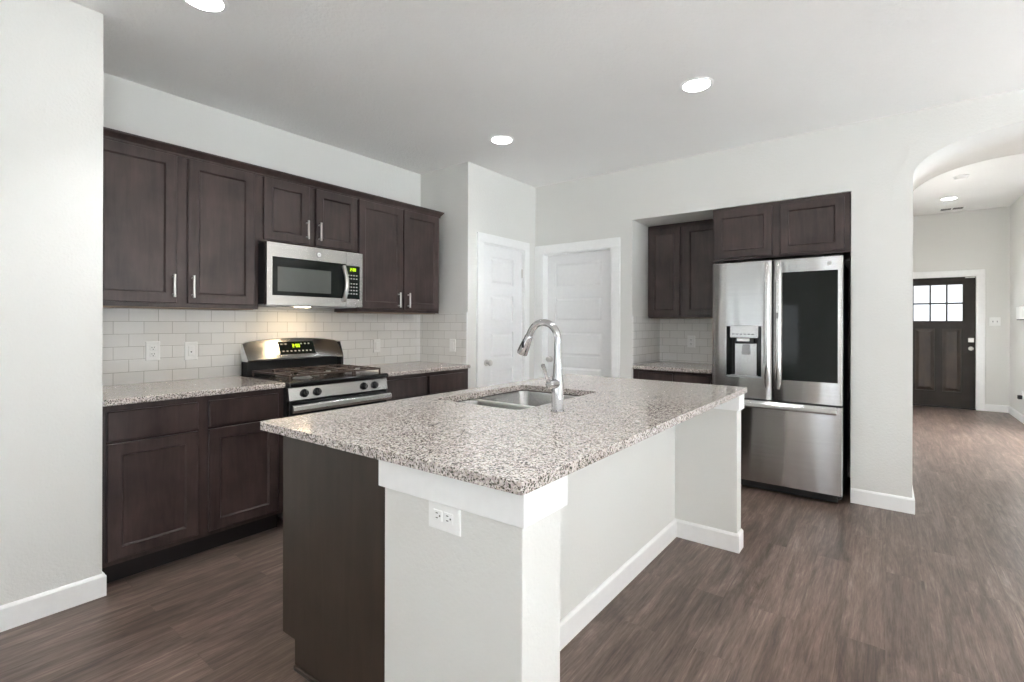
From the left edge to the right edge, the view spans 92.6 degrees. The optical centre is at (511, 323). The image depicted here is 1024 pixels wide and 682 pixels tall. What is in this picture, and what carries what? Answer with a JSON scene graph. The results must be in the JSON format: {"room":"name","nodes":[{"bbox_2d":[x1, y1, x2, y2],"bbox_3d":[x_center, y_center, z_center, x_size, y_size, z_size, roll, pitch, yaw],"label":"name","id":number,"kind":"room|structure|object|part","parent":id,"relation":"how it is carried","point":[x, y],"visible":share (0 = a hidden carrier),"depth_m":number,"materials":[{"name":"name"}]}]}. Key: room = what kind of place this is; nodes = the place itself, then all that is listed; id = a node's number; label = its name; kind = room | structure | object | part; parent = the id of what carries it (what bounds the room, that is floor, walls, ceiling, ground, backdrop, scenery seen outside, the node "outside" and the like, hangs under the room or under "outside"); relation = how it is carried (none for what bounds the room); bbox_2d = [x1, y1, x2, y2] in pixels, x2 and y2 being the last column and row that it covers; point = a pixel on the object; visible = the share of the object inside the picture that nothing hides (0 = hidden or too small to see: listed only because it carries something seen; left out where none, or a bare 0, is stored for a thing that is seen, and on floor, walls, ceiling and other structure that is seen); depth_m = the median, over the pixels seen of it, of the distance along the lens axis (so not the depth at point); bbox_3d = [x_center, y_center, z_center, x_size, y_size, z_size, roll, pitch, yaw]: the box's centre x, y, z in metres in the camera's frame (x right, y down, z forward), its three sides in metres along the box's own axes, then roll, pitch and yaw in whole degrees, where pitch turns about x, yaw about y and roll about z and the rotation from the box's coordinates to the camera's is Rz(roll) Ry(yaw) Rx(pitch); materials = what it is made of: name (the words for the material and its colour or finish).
{"room":"kitchen","nodes":[
{"label":"kitchen","id":0,"kind":"room"},
{"bbox_2d":[0,0,102,605],"bbox_3d":[-3.556,-0.091,0.870,0.835,2.743,4.257,0,0,37],"label":"wall","id":1,"kind":"structure","parent":0,"point":[51,51],"depth_m":2.16,"materials":[{"name":"paint"}]},
{"bbox_2d":[0,572,106,631],"bbox_3d":[-3.230,1.229,0.627,0.044,0.105,4.271,0,0,37],"label":"baseboard","id":2,"kind":"structure","parent":1,"relation":"attached to","point":[32,608],"depth_m":2.16,"materials":[{"name":"white wood"}]},
{"bbox_2d":[102,73,420,385],"bbox_3d":[-1.748,-0.086,3.787,0.158,2.743,2.613,0,0,37],"label":"wall","id":3,"kind":"structure","parent":0,"point":[219,335],"depth_m":3.39,"materials":[{"name":"tile"}]},
{"bbox_2d":[145,341,159,360],"bbox_3d":[-2.224,0.172,3.030,0.008,0.118,0.075,0,0,37],"label":"outlet","id":4,"kind":"object","parent":3,"relation":"attached to","point":[152,349],"visible":1,"depth_m":3.03,"materials":[{"name":"white plastic"}]},
{"bbox_2d":[150,352,155,356],"bbox_3d":[-2.222,0.192,3.028,0.002,0.029,0.033,0,0,37],"label":"socket","id":5,"kind":"object","parent":4,"relation":"attached to","point":[152,354],"depth_m":3.03,"materials":[{"name":"white plastic"}]},
{"bbox_2d":[103,138,257,309],"bbox_3d":[-2.026,-0.536,2.935,0.365,0.894,0.871,0,0,37],"label":"upper cabinet","id":6,"kind":"object","parent":3,"relation":"attached to","point":[179,233],"visible":0.88,"depth_m":2.81,"materials":[{"name":"brown wood"}]},
{"bbox_3d":[-2.059,-0.542,2.672,0.020,0.850,0.393,0,0,37],"label":"door","id":7,"kind":"part","parent":6,"relation":"part of","materials":[{"name":"brown wood"}]},
{"bbox_3d":[-1.930,-0.216,2.794,0.039,0.131,0.014,0,0,37],"label":"handle","id":8,"kind":"part","parent":6,"relation":"part of","materials":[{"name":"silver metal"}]},
{"bbox_3d":[-1.871,-0.215,2.872,0.039,0.131,0.014,0,0,37],"label":"handle","id":9,"kind":"part","parent":6,"relation":"part of","materials":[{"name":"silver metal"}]},
{"bbox_3d":[-1.789,-0.542,3.025,0.020,0.850,0.381,0,0,37],"label":"door","id":10,"kind":"part","parent":6,"relation":"part of","materials":[{"name":"brown wood"}]},
{"bbox_2d":[103,127,443,217],"bbox_3d":[-1.544,-0.993,3.608,0.393,0.051,2.524,0,0,37],"label":"crown molding","id":11,"kind":"structure","parent":6,"relation":"attached to","point":[108,133],"depth_m":3.13,"materials":[{"name":"brown wood"}]},
{"bbox_2d":[184,342,196,359],"bbox_3d":[-2.097,0.180,3.195,0.010,0.118,0.075,0,0,37],"label":"wall plate","id":12,"kind":"object","parent":3,"relation":"attached to","point":[190,348],"visible":1,"depth_m":3.19,"materials":[{"name":"white plastic"}]},
{"bbox_2d":[258,176,356,252],"bbox_3d":[-1.532,-0.760,3.580,0.365,0.443,0.752,0,0,37],"label":"upper cabinet","id":13,"kind":"object","parent":3,"relation":"attached to","point":[288,213],"visible":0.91,"depth_m":3.44,"materials":[{"name":"brown wood"}]},
{"bbox_3d":[-1.540,-0.761,3.349,0.020,0.410,0.318,0,0,37],"label":"door","id":14,"kind":"part","parent":13,"relation":"part of","materials":[{"name":"brown wood"}]},
{"bbox_3d":[-1.435,-0.657,3.438,0.039,0.130,0.014,0,0,37],"label":"handle","id":15,"kind":"part","parent":13,"relation":"part of","materials":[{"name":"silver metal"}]},
{"bbox_2d":[258,241,362,308],"bbox_3d":[-1.511,-0.323,3.554,0.497,0.412,0.724,0,0,37],"label":"microwave","id":16,"kind":"object","parent":13,"relation":"attached to","point":[289,275],"visible":0.97,"depth_m":3.38,"materials":[{"name":"silver metal"}]},
{"bbox_3d":[-1.219,-0.288,3.580,0.065,0.272,0.030,0,0,31],"label":"handle","id":17,"kind":"part","parent":16,"relation":"part of","materials":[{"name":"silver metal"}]},
{"bbox_3d":[-1.203,-0.305,3.671,0.032,0.248,0.116,0,0,37],"label":"control panel","id":18,"kind":"part","parent":16,"relation":"part of","materials":[{"name":"black glass"}]},
{"bbox_3d":[-1.377,-0.657,3.515,0.039,0.130,0.014,0,0,37],"label":"handle","id":19,"kind":"part","parent":13,"relation":"part of","materials":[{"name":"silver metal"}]},
{"bbox_3d":[-1.309,-0.760,3.652,0.020,0.410,0.340,0,0,37],"label":"door","id":20,"kind":"part","parent":13,"relation":"part of","materials":[{"name":"brown wood"}]},
{"bbox_2d":[373,339,379,352],"bbox_3d":[-1.204,0.202,4.362,0.009,0.118,0.075,0,0,37],"label":"wall plate","id":21,"kind":"object","parent":3,"relation":"attached to","point":[376,342],"visible":1,"depth_m":4.35,"materials":[{"name":"white plastic"}]},
{"bbox_2d":[334,199,438,313],"bbox_3d":[-1.038,-0.534,4.225,0.365,0.894,0.875,0,0,37],"label":"upper cabinet","id":22,"kind":"object","parent":3,"relation":"attached to","point":[399,248],"visible":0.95,"depth_m":4.10,"materials":[{"name":"brown wood"}]},
{"bbox_3d":[-1.062,-0.540,3.975,0.020,0.850,0.430,0,0,37],"label":"door","id":23,"kind":"part","parent":22,"relation":"part of","materials":[{"name":"brown wood"}]},
{"bbox_3d":[-0.938,-0.195,4.089,0.039,0.125,0.014,0,0,37],"label":"handle","id":24,"kind":"part","parent":22,"relation":"part of","materials":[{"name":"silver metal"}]},
{"bbox_3d":[-0.876,-0.195,4.170,0.039,0.125,0.014,0,0,37],"label":"handle","id":25,"kind":"part","parent":22,"relation":"part of","materials":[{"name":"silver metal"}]},
{"bbox_3d":[-0.798,-0.539,4.320,0.020,0.850,0.403,0,0,37],"label":"door","id":26,"kind":"part","parent":22,"relation":"part of","materials":[{"name":"brown wood"}]},
{"bbox_2d":[421,162,534,388],"bbox_3d":[-0.339,-0.082,5.116,0.780,2.743,1.210,0,0,37],"label":"wall","id":27,"kind":"structure","parent":0,"point":[472,198],"depth_m":4.57,"materials":[{"name":"paint"}]},
{"bbox_2d":[420,313,465,363],"bbox_3d":[-0.651,0.138,4.587,0.612,0.470,0.008,0,0,37],"label":"backsplash","id":28,"kind":"structure","parent":27,"relation":"attached to","point":[436,330],"depth_m":4.58,"materials":[{"name":"tile"}]},
{"bbox_2d":[450,339,455,351],"bbox_3d":[-0.548,0.204,4.498,0.075,0.118,0.009,0,0,37],"label":"wall plate","id":29,"kind":"object","parent":28,"relation":"attached to","point":[452,341],"visible":1,"depth_m":4.49,"materials":[{"name":"white plastic"}]},
{"bbox_2d":[466,312,467,363],"bbox_3d":[-0.406,0.137,4.399,0.007,0.473,0.009,0,0,37],"label":"trim","id":30,"kind":"structure","parent":27,"relation":"attached to","point":[466,312],"depth_m":4.40,"materials":[{"name":"white wood"}]},
{"bbox_2d":[483,244,522,386],"bbox_3d":[-0.079,0.266,4.821,0.102,2.032,0.649,0,0,37],"label":"door","id":31,"kind":"structure","parent":27,"relation":"in","point":[503,271],"depth_m":4.84,"materials":[{"name":"white wood"}]},
{"bbox_3d":[-0.217,0.374,4.612,0.067,0.062,0.062,0,0,37],"label":"knob","id":32,"kind":"part","parent":31,"relation":"part of","materials":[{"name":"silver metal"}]},
{"bbox_2d":[476,232,529,387],"bbox_3d":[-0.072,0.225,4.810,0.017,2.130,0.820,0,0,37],"label":"trim","id":33,"kind":"structure","parent":27,"relation":"attached to","point":[481,237],"depth_m":4.54,"materials":[{"name":"white wood"}]},
{"bbox_2d":[0,405,1023,681],"bbox_3d":[2.679,1.347,2.039,9.420,0.100,14.100,0,0,37],"label":"floor","id":34,"kind":"structure","parent":0,"point":[816,590],"depth_m":2.21,"materials":[{"name":"wood"}]},
{"bbox_2d":[102,388,282,582],"bbox_3d":[-1.923,0.841,2.868,0.619,0.888,0.887,0,0,37],"label":"base cabinet","id":35,"kind":"object","parent":34,"relation":"on","point":[185,477],"visible":0.78,"depth_m":2.61,"materials":[{"name":"brown wood"}]},
{"bbox_3d":[-1.825,0.501,2.502,0.020,0.145,0.391,0,0,37],"label":"drawer","id":36,"kind":"part","parent":35,"relation":"part of","materials":[{"name":"brown wood"}]},
{"bbox_3d":[-1.826,0.867,2.502,0.020,0.563,0.391,0,0,37],"label":"door","id":37,"kind":"part","parent":35,"relation":"part of","materials":[{"name":"brown wood"}]},
{"bbox_2d":[102,376,284,406],"bbox_3d":[-1.935,0.381,2.872,0.674,0.032,0.888,0,0,37],"label":"countertop","id":38,"kind":"structure","parent":35,"relation":"on","point":[123,394],"depth_m":2.76,"materials":[{"name":"stone"}]},
{"bbox_3d":[-1.556,0.501,2.853,0.020,0.145,0.387,0,0,37],"label":"drawer","id":39,"kind":"part","parent":35,"relation":"part of","materials":[{"name":"brown wood"}]},
{"bbox_3d":[-1.557,0.867,2.853,0.020,0.563,0.387,0,0,37],"label":"door","id":40,"kind":"part","parent":35,"relation":"part of","materials":[{"name":"brown wood"}]},
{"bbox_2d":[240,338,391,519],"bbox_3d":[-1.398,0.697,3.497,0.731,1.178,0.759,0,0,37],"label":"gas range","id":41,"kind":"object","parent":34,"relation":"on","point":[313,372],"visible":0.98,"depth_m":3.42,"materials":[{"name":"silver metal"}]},
{"bbox_3d":[-1.611,0.187,3.647,0.098,0.158,0.735,0,0,37],"label":"control panel","id":42,"kind":"part","parent":41,"relation":"part of","materials":[{"name":"silver metal"}]},
{"bbox_3d":[-1.396,0.357,3.260,0.126,0.018,0.126,0,0,37],"label":"burner","id":43,"kind":"part","parent":41,"relation":"part of","materials":[{"name":"grey metal"}]},
{"bbox_3d":[-1.304,0.441,3.085,0.033,0.052,0.052,0,0,37],"label":"knob","id":44,"kind":"part","parent":41,"relation":"part of","materials":[{"name":"black plastic"}]},
{"bbox_2d":[240,371,387,387],"bbox_3d":[-1.410,0.381,3.510,0.695,0.034,0.749,0,0,37],"label":"cooktop","id":45,"kind":"object","parent":41,"relation":"in","point":[358,377],"depth_m":3.31,"materials":[{"name":"black metal"}]},
{"bbox_3d":[-1.251,0.441,3.155,0.033,0.052,0.052,0,0,37],"label":"knob","id":46,"kind":"part","parent":41,"relation":"part of","materials":[{"name":"black plastic"}]},
{"bbox_3d":[-1.161,0.765,3.318,0.034,0.553,0.739,0,0,37],"label":"oven door","id":47,"kind":"part","parent":41,"relation":"part of","materials":[{"name":"silver metal"}]},
{"bbox_3d":[-1.158,0.442,3.317,0.040,0.081,0.747,0,0,37],"label":"knob panel","id":48,"kind":"part","parent":41,"relation":"part of","materials":[{"name":"silver metal"}]},
{"bbox_3d":[-1.126,0.531,3.297,0.056,0.053,0.747,0,0,37],"label":"handle","id":49,"kind":"part","parent":41,"relation":"part of","materials":[{"name":"silver metal"}]},
{"bbox_3d":[-1.035,0.442,3.437,0.033,0.052,0.052,0,0,37],"label":"knob","id":50,"kind":"part","parent":41,"relation":"part of","materials":[{"name":"black plastic"}]},
{"bbox_3d":[-0.980,0.442,3.508,0.033,0.052,0.052,0,0,37],"label":"knob","id":51,"kind":"part","parent":41,"relation":"part of","materials":[{"name":"black plastic"}]},
{"bbox_2d":[385,368,467,401],"bbox_3d":[-0.909,0.844,4.191,0.619,0.888,0.935,0,0,37],"label":"base cabinet","id":52,"kind":"object","parent":34,"relation":"on","point":[422,384],"visible":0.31,"depth_m":3.97,"materials":[{"name":"brown wood"}]},
{"bbox_3d":[-0.818,0.503,3.817,0.020,0.145,0.398,0,0,37],"label":"drawer","id":53,"kind":"part","parent":52,"relation":"part of","materials":[{"name":"brown wood"}]},
{"bbox_2d":[354,361,469,376],"bbox_3d":[-0.918,0.383,4.200,0.674,0.032,0.929,0,0,37],"label":"countertop","id":54,"kind":"structure","parent":52,"relation":"on","point":[416,367],"depth_m":4.13,"materials":[{"name":"stone"}]},
{"bbox_3d":[-0.550,0.504,4.166,0.020,0.145,0.422,0,0,37],"label":"drawer","id":55,"kind":"part","parent":52,"relation":"part of","materials":[{"name":"brown wood"}]},
{"bbox_2d":[283,390,579,681],"bbox_3d":[0.014,0.846,2.497,0.701,0.888,2.086,0,0,37],"label":"base cabinet","id":56,"kind":"object","parent":34,"relation":"on","point":[334,499],"visible":0.23,"depth_m":1.70,"materials":[{"name":"brown wood"}]},
{"bbox_3d":[-0.590,1.280,1.662,0.541,0.018,0.012,0,0,36],"label":"shoe moulding","id":57,"kind":"part","parent":56,"relation":"part of","materials":[{"name":"brown wood"}]},
{"bbox_3d":[-0.617,0.844,1.701,0.633,0.888,0.019,0,0,36],"label":"panel","id":58,"kind":"part","parent":56,"relation":"part of","materials":[{"name":"brown wood"}]},
{"bbox_2d":[260,374,746,494],"bbox_3d":[0.215,0.386,2.346,1.220,0.030,2.232,0,0,37],"label":"countertop","id":59,"kind":"structure","parent":56,"relation":"on","point":[523,451],"depth_m":1.76,"materials":[{"name":"stone"}]},
{"bbox_2d":[458,390,577,409],"bbox_3d":[0.046,0.506,2.512,0.542,0.203,0.757,0,0,37],"label":"sink","id":60,"kind":"object","parent":59,"relation":"in","point":[521,399],"visible":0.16,"depth_m":2.83,"materials":[{"name":"silver metal"}]},
{"bbox_3d":[-0.093,0.491,2.330,0.542,0.171,0.300,0,0,37],"label":"bowl","id":61,"kind":"part","parent":60,"relation":"part of","materials":[{"name":"silver metal"}]},
{"bbox_3d":[0.137,0.507,2.631,0.542,0.201,0.455,0,0,37],"label":"bowl","id":62,"kind":"part","parent":60,"relation":"part of","materials":[{"name":"silver metal"}]},
{"bbox_2d":[517,319,563,412],"bbox_3d":[0.094,0.176,2.076,0.237,0.389,0.148,0,0,37],"label":"faucet","id":63,"kind":"object","parent":59,"relation":"on","point":[556,384],"visible":1,"depth_m":2.04,"materials":[{"name":"silver metal"}]},
{"bbox_3d":[0.135,0.071,2.101,0.174,0.179,0.030,0,0,37],"label":"spout","id":64,"kind":"part","parent":63,"relation":"part of","materials":[{"name":"silver metal"}]},
{"bbox_3d":[0.156,0.217,2.010,0.040,0.110,0.119,0,0,37],"label":"lever","id":65,"kind":"part","parent":63,"relation":"part of","materials":[{"name":"silver metal"}]},
{"bbox_2d":[379,394,743,681],"bbox_3d":[0.472,0.847,2.156,0.561,0.888,2.148,0,0,37],"label":"wall","id":66,"kind":"structure","parent":34,"relation":"on","point":[500,600],"depth_m":1.42,"materials":[{"name":"paint"}]},
{"bbox_2d":[429,501,460,536],"bbox_3d":[-0.186,0.526,1.332,0.118,0.080,0.008,0,0,36],"label":"outlet","id":67,"kind":"object","parent":66,"relation":"attached to","point":[442,517],"visible":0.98,"depth_m":1.33,"materials":[{"name":"white plastic"}]},
{"bbox_2d":[434,509,441,521],"bbox_3d":[-0.203,0.526,1.341,0.032,0.029,0.002,0,0,36],"label":"socket","id":68,"kind":"object","parent":67,"relation":"attached to","point":[437,512],"depth_m":1.34,"materials":[{"name":"white plastic"}]},
{"bbox_2d":[444,512,452,524],"bbox_3d":[-0.172,0.527,1.318,0.032,0.029,0.002,0,0,36],"label":"socket","id":69,"kind":"object","parent":67,"relation":"attached to","point":[448,516],"depth_m":1.32,"materials":[{"name":"white plastic"}]},
{"bbox_3d":[-0.126,0.445,1.397,0.534,0.088,0.215,0,0,37],"label":"apron trim","id":70,"kind":"part","parent":66,"relation":"part of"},
{"bbox_3d":[0.597,1.239,2.173,0.381,0.105,1.939,0,0,37],"label":"baseboard","id":71,"kind":"part","parent":66,"relation":"part of","materials":[{"name":"white wood"}]},
{"bbox_3d":[1.116,0.449,2.942,0.496,0.088,0.118,0,0,37],"label":"apron trim","id":72,"kind":"part","parent":66,"relation":"part of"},
{"bbox_2d":[633,369,711,383],"bbox_3d":[1.613,0.860,4.623,0.713,0.868,0.676,0,0,37],"label":"base cabinet","id":73,"kind":"object","parent":34,"relation":"on","point":[687,377],"visible":0.16,"depth_m":4.35,"materials":[{"name":"brown wood"}]},
{"bbox_3d":[1.304,0.515,4.447,0.315,0.133,0.020,0,0,37],"label":"drawer","id":74,"kind":"part","parent":73,"relation":"part of","materials":[{"name":"brown wood"}]},
{"bbox_2d":[633,361,711,373],"bbox_3d":[1.613,0.410,4.616,0.707,0.032,0.691,0,0,37],"label":"countertop","id":75,"kind":"structure","parent":73,"relation":"on","point":[660,365],"depth_m":4.46,"materials":[{"name":"stone"}]},
{"bbox_3d":[1.566,0.516,4.246,0.305,0.133,0.020,0,0,37],"label":"drawer","id":76,"kind":"part","parent":73,"relation":"part of","materials":[{"name":"brown wood"}]},
{"bbox_2d":[712,254,847,502],"bbox_3d":[2.176,0.403,3.967,0.880,1.785,0.773,0,0,37],"label":"refrigerator","id":77,"kind":"object","parent":34,"relation":"on","point":[780,327],"visible":0.91,"depth_m":3.64,"materials":[{"name":"silver metal"}]},
{"bbox_3d":[1.813,0.051,3.856,0.437,1.057,0.068,0,0,37],"label":"door","id":78,"kind":"part","parent":77,"relation":"part of","materials":[{"name":"silver metal"}]},
{"bbox_3d":[1.826,0.066,3.834,0.204,0.098,0.072,0,0,37],"label":"dispenser panel","id":79,"kind":"part","parent":77,"relation":"part of","materials":[{"name":"silver metal"}]},
{"bbox_3d":[1.929,0.015,3.706,0.038,0.960,0.037,0,0,37],"label":"handle","id":80,"kind":"part","parent":77,"relation":"part of","materials":[{"name":"silver metal"}]},
{"bbox_3d":[1.990,0.015,3.660,0.038,0.960,0.037,0,0,37],"label":"handle","id":81,"kind":"part","parent":77,"relation":"part of","materials":[{"name":"silver metal"}]},
{"bbox_3d":[1.954,0.618,3.678,0.820,0.057,0.043,0,0,37],"label":"handle","id":82,"kind":"part","parent":77,"relation":"part of","materials":[{"name":"silver metal"}]},
{"bbox_3d":[1.987,0.906,3.722,0.880,0.622,0.068,0,0,37],"label":"freezer drawer","id":83,"kind":"part","parent":77,"relation":"part of","materials":[{"name":"silver metal"}]},
{"bbox_3d":[2.165,0.052,3.587,0.437,1.057,0.068,0,0,37],"label":"door","id":84,"kind":"part","parent":77,"relation":"part of","materials":[{"name":"silver metal"}]},
{"bbox_3d":[2.156,0.022,3.548,0.348,0.803,0.004,0,0,37],"label":"glass panel","id":85,"kind":"part","parent":77,"relation":"part of","materials":[{"name":"black glass"}]},
{"bbox_2d":[69,0,1023,187],"bbox_3d":[1.121,-1.510,-0.005,9.420,0.120,8.950,0,0,37],"label":"ceiling","id":86,"kind":"structure","parent":0,"point":[581,88],"depth_m":2.77,"materials":[{"name":"paint"}]},
{"bbox_2d":[183,0,228,13],"bbox_3d":[-1.386,-1.452,2.198,0.196,0.009,0.196,0,0,37],"label":"recessed light","id":87,"kind":"object","parent":86,"relation":"in","point":[209,6],"visible":1,"depth_m":2.23,"materials":[{"name":"white plastic"}]},
{"bbox_2d":[489,135,513,144],"bbox_3d":[-0.081,-1.449,3.869,0.196,0.009,0.196,0,0,37],"label":"recessed light","id":88,"kind":"object","parent":86,"relation":"in","point":[497,139],"visible":1,"depth_m":3.85,"materials":[{"name":"white plastic"}]},
{"bbox_2d":[680,77,713,92],"bbox_3d":[1.122,-1.446,2.973,0.196,0.009,0.196,0,0,37],"label":"recessed light","id":89,"kind":"object","parent":86,"relation":"in","point":[697,84],"visible":1,"depth_m":2.96,"materials":[{"name":"white plastic"}]},
{"bbox_2d":[535,89,1023,497],"bbox_3d":[3.913,-0.260,2.962,8.590,3.120,0.840,0,0,37],"label":"wall","id":90,"kind":"structure","parent":0,"point":[881,162],"depth_m":3.52,"materials":[{"name":"paint"}]},
{"bbox_2d":[534,237,619,378],"bbox_3d":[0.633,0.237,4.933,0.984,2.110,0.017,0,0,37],"label":"trim","id":91,"kind":"structure","parent":90,"relation":"attached to","point":[613,243],"depth_m":4.86,"materials":[{"name":"white wood"}]},
{"bbox_2d":[546,250,609,376],"bbox_3d":[0.677,0.275,4.997,0.790,2.017,0.102,0,0,37],"label":"door","id":92,"kind":"structure","parent":90,"relation":"in","point":[578,283],"depth_m":5.00,"materials":[{"name":"white wood"}]},
{"bbox_3d":[0.393,0.381,5.192,0.062,0.062,0.067,0,0,37],"label":"knob","id":93,"kind":"part","parent":92,"relation":"part of","materials":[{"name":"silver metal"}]},
{"bbox_2d":[632,316,659,364],"bbox_3d":[1.335,0.164,4.842,0.008,0.460,0.672,0,0,37],"label":"backsplash","id":94,"kind":"structure","parent":90,"relation":"attached to","point":[645,330],"depth_m":4.80,"materials":[{"name":"tile"}]},
{"bbox_2d":[648,219,715,318],"bbox_3d":[1.724,-0.503,4.763,0.713,0.913,0.331,0,0,37],"label":"upper cabinet","id":95,"kind":"object","parent":90,"relation":"attached to","point":[680,255],"visible":0.76,"depth_m":4.66,"materials":[{"name":"brown wood"}]},
{"bbox_3d":[1.482,-0.496,4.754,0.305,0.850,0.020,0,0,37],"label":"door","id":96,"kind":"part","parent":95,"relation":"part of","materials":[{"name":"brown wood"}]},
{"bbox_3d":[1.765,-0.495,4.537,0.337,0.850,0.020,0,0,37],"label":"door","id":97,"kind":"part","parent":95,"relation":"part of","materials":[{"name":"brown wood"}]},
{"bbox_2d":[660,319,711,363],"bbox_3d":[1.831,0.172,4.891,0.720,0.445,0.008,0,0,37],"label":"backsplash","id":98,"kind":"structure","parent":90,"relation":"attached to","point":[674,333],"depth_m":4.94,"materials":[{"name":"tile"}]},
{"bbox_2d":[687,336,694,347],"bbox_3d":[1.798,0.185,4.905,0.075,0.118,0.008,0,0,37],"label":"outlet","id":99,"kind":"object","parent":98,"relation":"attached to","point":[691,339],"visible":1,"depth_m":4.90,"materials":[{"name":"white plastic"}]},
{"bbox_2d":[713,192,850,262],"bbox_3d":[2.249,-0.738,4.066,0.959,0.437,0.601,0,0,37],"label":"upper cabinet","id":100,"kind":"object","parent":90,"relation":"attached to","point":[817,226],"visible":0.96,"depth_m":3.80,"materials":[{"name":"brown wood"}]},
{"bbox_3d":[1.879,-0.734,3.984,0.431,0.387,0.020,0,0,37],"label":"door","id":101,"kind":"part","parent":100,"relation":"part of","materials":[{"name":"brown wood"}]},
{"bbox_3d":[2.259,-0.733,3.692,0.416,0.387,0.020,0,0,37],"label":"door","id":102,"kind":"part","parent":100,"relation":"part of","materials":[{"name":"brown wood"}]},
{"bbox_2d":[850,485,914,514],"bbox_3d":[2.849,1.245,3.764,0.361,0.105,0.854,0,0,37],"label":"baseboard","id":103,"kind":"structure","parent":90,"relation":"attached to","point":[857,496],"depth_m":3.42,"materials":[{"name":"white wood"}]},
{"bbox_2d":[913,206,1009,408],"bbox_3d":[6.764,-0.202,7.636,1.408,3.020,0.150,0,0,37],"label":"wall","id":104,"kind":"structure","parent":0,"point":[980,238],"depth_m":7.30,"materials":[{"name":"paint"}]},
{"bbox_2d":[913,276,975,407],"bbox_3d":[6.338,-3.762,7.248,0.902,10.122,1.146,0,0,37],"label":"door","id":105,"kind":"structure","parent":104,"relation":"in","point":[943,351],"depth_m":7.60,"materials":[{"name":"brown wood"}]},
{"bbox_3d":[6.553,0.570,7.768,0.240,0.975,0.036,0,0,37],"label":"panel","id":106,"kind":"part","parent":105,"relation":"part of","materials":[{"name":"brown wood"}]},
{"bbox_3d":[6.807,0.570,7.573,0.220,0.975,0.036,0,0,37],"label":"panel","id":107,"kind":"part","parent":105,"relation":"part of","materials":[{"name":"brown wood"}]},
{"bbox_2d":[913,404,975,409],"bbox_3d":[6.653,1.297,7.675,0.905,0.020,0.120,0,0,37],"label":"trim","id":108,"kind":"structure","parent":104,"relation":"attached to","point":[913,404],"depth_m":7.57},
{"bbox_2d":[913,269,984,410],"bbox_3d":[6.626,0.247,7.636,1.105,2.120,0.017,0,0,37],"label":"trim","id":109,"kind":"structure","parent":104,"relation":"attached to","point":[979,273],"depth_m":7.33,"materials":[{"name":"white wood"}]},
{"bbox_2d":[989,317,1000,325],"bbox_3d":[7.150,-0.026,7.238,0.120,0.125,0.012,0,0,37],"label":"light switch","id":110,"kind":"object","parent":104,"relation":"attached to","point":[993,321],"visible":1,"depth_m":7.24,"materials":[{"name":"white plastic"}]},
{"bbox_2d":[913,154,1023,215],"bbox_3d":[5.326,-1.776,5.655,1.888,0.120,5.150,0,0,37],"label":"ceiling","id":111,"kind":"structure","parent":0,"point":[997,182],"depth_m":6.22,"materials":[{"name":"paint"}]},
{"bbox_2d":[940,197,958,200],"bbox_3d":[6.002,-1.710,6.717,0.196,0.009,0.196,0,0,37],"label":"recessed light","id":112,"kind":"object","parent":111,"relation":"in","point":[946,198],"visible":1,"depth_m":6.69,"materials":[{"name":"white plastic"}]},
{"bbox_2d":[938,206,965,210],"bbox_3d":[6.563,-1.709,7.296,0.300,0.008,0.160,0,0,37],"label":"ceiling vent","id":113,"kind":"object","parent":111,"relation":"in","point":[962,207],"visible":1,"depth_m":7.27,"materials":[{"name":"white plastic"}]},
{"bbox_2d":[953,174,968,180],"bbox_3d":[5.230,-1.695,5.696,0.139,0.043,0.140,0,0,37],"label":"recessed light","id":114,"kind":"object","parent":111,"relation":"attached to","point":[963,176],"visible":1,"depth_m":5.66,"materials":[{"name":"white plastic"}]},
{"bbox_2d":[1010,193,1023,414],"bbox_3d":[5.866,-0.205,5.207,0.120,3.020,5.100,0,0,37],"label":"wall","id":115,"kind":"structure","parent":0,"point":[1017,208],"depth_m":6.77,"materials":[{"name":"paint"}]},
{"bbox_2d":[985,404,1023,423],"bbox_3d":[6.653,1.255,6.553,0.260,0.105,1.700,0,0,37],"label":"baseboard","id":116,"kind":"structure","parent":115,"relation":"attached to","point":[988,407],"depth_m":7.17,"materials":[{"name":"white wood"}]},
{"bbox_2d":[1016,306,1023,319],"bbox_3d":[6.742,-0.132,6.488,0.045,0.180,0.220,0,0,37],"label":"door chime","id":117,"kind":"object","parent":115,"relation":"attached to","point":[1019,310],"visible":1,"depth_m":6.41,"materials":[{"name":"white plastic"}]}
]}

